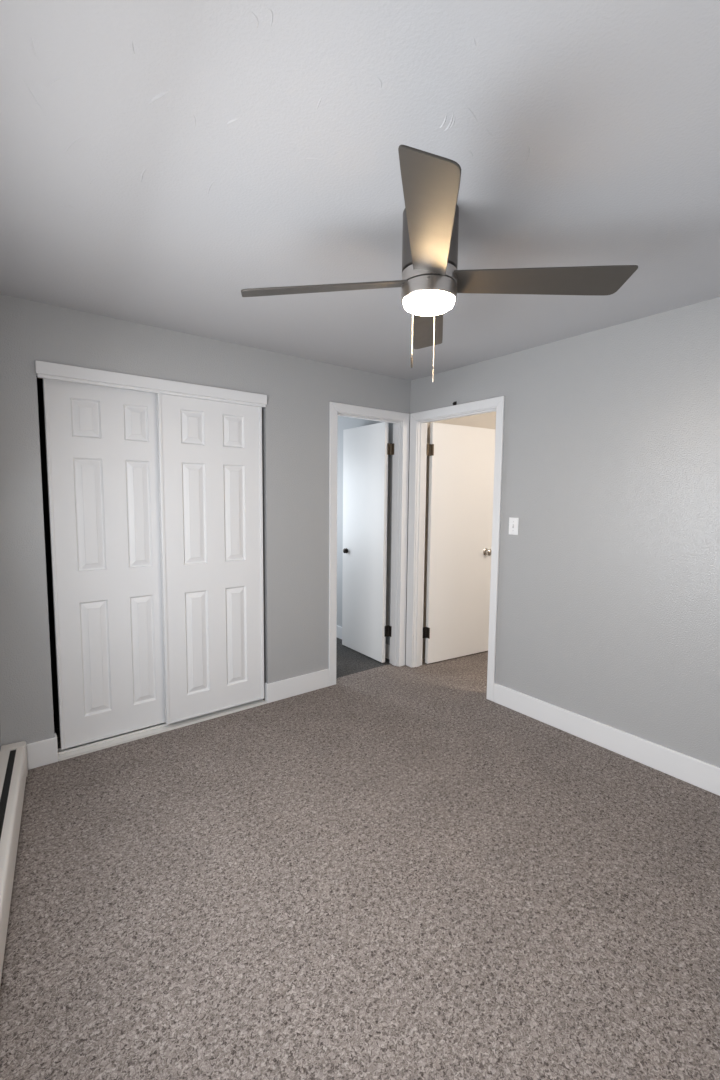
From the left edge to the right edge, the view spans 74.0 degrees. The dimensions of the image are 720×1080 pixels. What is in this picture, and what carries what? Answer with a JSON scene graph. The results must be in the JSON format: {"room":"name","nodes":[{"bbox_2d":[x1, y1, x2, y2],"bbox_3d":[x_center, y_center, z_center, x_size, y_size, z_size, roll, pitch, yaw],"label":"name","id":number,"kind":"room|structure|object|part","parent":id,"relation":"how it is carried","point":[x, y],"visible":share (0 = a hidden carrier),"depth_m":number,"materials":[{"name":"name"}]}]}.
{"room":"empty bedroom","nodes":[
{"label":"empty bedroom","id":0,"kind":"room"},
{"bbox_2d":[37,378,58,708],"bbox_3d":[-1.399,-0.060,3.232,1.750,2.400,0.695,-3,6,-37],"label":"wall","id":1,"kind":"structure","parent":0,"point":[39,380],"depth_m":3.12,"materials":[{"name":"grey paint"}]},
{"bbox_2d":[0,294,410,745],"bbox_3d":[-0.819,-0.049,3.172,3.000,2.400,0.105,-3,6,-37],"label":"wall","id":2,"kind":"structure","parent":0,"point":[299,391],"depth_m":2.84,"materials":[{"name":"grey paint"}]},
{"bbox_2d":[26,733,57,769],"bbox_3d":[-1.706,1.133,2.563,0.136,0.137,0.065,-3,6,-37],"label":"baseboard","id":3,"kind":"structure","parent":2,"relation":"attached to","point":[44,752],"depth_m":2.54,"materials":[{"name":"white paint"}]},
{"bbox_2d":[35,360,266,406],"bbox_3d":[-1.155,-0.893,2.820,1.268,0.078,0.125,-3,6,-37],"label":"fascia","id":4,"kind":"object","parent":2,"relation":"attached to","point":[46,370],"visible":0.95,"depth_m":2.69,"materials":[{"name":"white paint"}]},
{"bbox_2d":[265,669,328,702],"bbox_3d":[-0.453,1.061,3.502,0.519,0.137,0.043,-3,6,-37],"label":"baseboard","id":5,"kind":"structure","parent":2,"relation":"attached to","point":[275,691],"depth_m":3.47,"materials":[{"name":"white paint"}]},
{"bbox_2d":[342,422,393,662],"bbox_3d":[0.042,0.018,4.299,0.073,2.056,0.668,-4,7,-39],"label":"door","id":6,"kind":"structure","parent":2,"relation":"in","point":[366,449],"depth_m":4.25,"materials":[{"name":"white paint"}]},
{"bbox_2d":[0,638,719,1079],"bbox_3d":[0.054,1.206,3.031,4.800,0.060,5.970,-3,6,-37],"label":"floor","id":7,"kind":"structure","parent":0,"point":[386,872],"depth_m":1.71,"materials":[{"name":"beige carpet"}]},
{"bbox_2d":[58,699,266,760],"bbox_3d":[-1.176,1.157,3.005,1.237,0.020,0.112,-3,6,-37],"label":"closet track","id":8,"kind":"object","parent":7,"relation":"on","point":[82,749],"visible":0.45,"depth_m":2.88,"materials":[{"name":"white metal"}]},
{"bbox_2d":[43,378,164,749],"bbox_3d":[-1.407,0.141,2.767,0.637,2.027,0.042,-3,6,-37],"label":"sliding closet door","id":9,"kind":"structure","parent":8,"relation":"on","point":[102,446],"depth_m":2.72,"materials":[{"name":"white paint"}]},
{"bbox_2d":[156,393,263,724],"bbox_3d":[-0.932,0.116,3.070,0.656,2.023,0.042,-3,6,-37],"label":"sliding closet door","id":10,"kind":"structure","parent":8,"relation":"on","point":[210,452],"depth_m":3.04,"materials":[{"name":"white paint"}]},
{"bbox_2d":[0,0,719,380],"bbox_3d":[0.198,-1.130,1.462,3.350,0.084,3.670,-3,6,-37],"label":"ceiling","id":11,"kind":"structure","parent":0,"point":[162,161],"depth_m":1.35,"materials":[{"name":"grey paint"}]},
{"bbox_2d":[241,145,637,381],"bbox_3d":[0.226,-0.836,1.628,1.044,0.539,0.976,-3,6,-37],"label":"ceiling fan","id":12,"kind":"object","parent":11,"relation":"hanging from","point":[431,281],"visible":1,"depth_m":1.56,"materials":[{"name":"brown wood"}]},
{"bbox_3d":[-0.124,-0.861,1.633,0.584,0.040,0.135,-4,5,0],"label":"fan blade","id":13,"kind":"part","parent":12,"relation":"part of","materials":[{"name":"grey"}]},
{"bbox_3d":[0.286,-0.905,1.994,0.135,0.040,0.584,1,4,8],"label":"fan blade","id":14,"kind":"part","parent":12,"relation":"part of","materials":[{"name":"grey"}]},
{"bbox_3d":[0.187,-0.842,1.280,0.135,0.040,0.584,1,7,8],"label":"fan blade","id":15,"kind":"part","parent":12,"relation":"part of","materials":[{"name":"grey"}]},
{"bbox_3d":[0.267,-0.733,1.724,0.008,0.224,0.008,-3,6,-37],"label":"pull chain","id":16,"kind":"part","parent":12,"relation":"part of","materials":[{"name":"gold metal"}]},
{"bbox_3d":[0.597,-0.867,1.601,0.584,0.040,0.135,3,5,5],"label":"fan blade","id":17,"kind":"part","parent":12,"relation":"part of","materials":[{"name":"grey"}]},
{"bbox_2d":[337,416,392,644],"bbox_3d":[-1.004,-0.165,4.441,1.750,2.400,2.145,-3,6,-37],"label":"wall","id":18,"kind":"structure","parent":0,"point":[344,423],"depth_m":4.68,"materials":[{"name":"grey paint"}]},
{"bbox_2d":[337,625,389,658],"bbox_3d":[-0.949,0.971,4.523,1.630,0.125,1.995,-3,6,-37],"label":"baseboard","id":19,"kind":"structure","parent":18,"relation":"attached to","point":[339,629],"depth_m":4.30,"materials":[{"name":"white paint"}]},
{"bbox_2d":[422,412,495,659],"bbox_3d":[2.100,-0.016,3.103,1.345,2.400,3.750,-3,6,-37],"label":"wall","id":20,"kind":"structure","parent":0,"point":[486,420],"depth_m":4.25,"materials":[{"name":"grey paint"}]},
{"bbox_2d":[405,297,719,767],"bbox_3d":[1.492,0.014,2.706,0.105,2.400,3.655,-3,6,-37],"label":"wall","id":21,"kind":"structure","parent":0,"point":[608,608],"depth_m":2.69,"materials":[{"name":"grey paint"}]},
{"bbox_2d":[329,396,504,700],"bbox_3d":[0.378,0.067,3.512,0.907,2.130,1.036,-3,6,-37],"label":"door frame","id":22,"kind":"structure","parent":21,"relation":"attached to","point":[498,402],"depth_m":3.92,"materials":[{"name":"white paint"}]},
{"bbox_2d":[423,422,495,663],"bbox_3d":[0.909,0.036,4.211,0.804,2.052,0.094,-3,6,-31],"label":"door","id":23,"kind":"structure","parent":21,"relation":"in","point":[462,458],"depth_m":4.20,"materials":[{"name":"white paint"}]},
{"bbox_3d":[1.168,0.112,4.355,0.066,0.066,0.059,-3,6,-31],"label":"knob","id":24,"kind":"part","parent":23,"relation":"part of","materials":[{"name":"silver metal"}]},
{"bbox_2d":[509,517,518,534],"bbox_3d":[1.028,-0.093,3.207,0.017,0.115,0.072,-3,6,-37],"label":"light switch","id":25,"kind":"object","parent":21,"relation":"attached to","point":[513,522],"visible":1,"depth_m":3.21,"materials":[{"name":"white plastic"}]},
{"bbox_2d":[493,683,719,795],"bbox_3d":[1.748,1.183,2.361,0.015,0.137,2.619,-3,6,-37],"label":"baseboard","id":26,"kind":"structure","parent":21,"relation":"attached to","point":[706,776],"depth_m":2.72,"materials":[{"name":"white paint"}]},
{"bbox_3d":[-0.863,0.173,0.681,0.513,2.400,3.946,-3,6,-37],"label":"wall","id":27,"kind":"structure","parent":0,"visible":0},
{"bbox_2d":[0,741,27,984],"bbox_3d":[-0.936,1.255,1.113,0.106,0.168,3.197,-3,6,-32],"label":"baseboard heater","id":28,"kind":"object","parent":27,"relation":"attached to","point":[13,757],"visible":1,"depth_m":1.93,"materials":[{"name":"white metal"}]},
{"bbox_3d":[-0.945,1.260,1.067,0.042,0.166,3.128,-3,6,-32],"label":"panel","id":29,"kind":"part","parent":28,"relation":"part of","materials":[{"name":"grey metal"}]}
]}

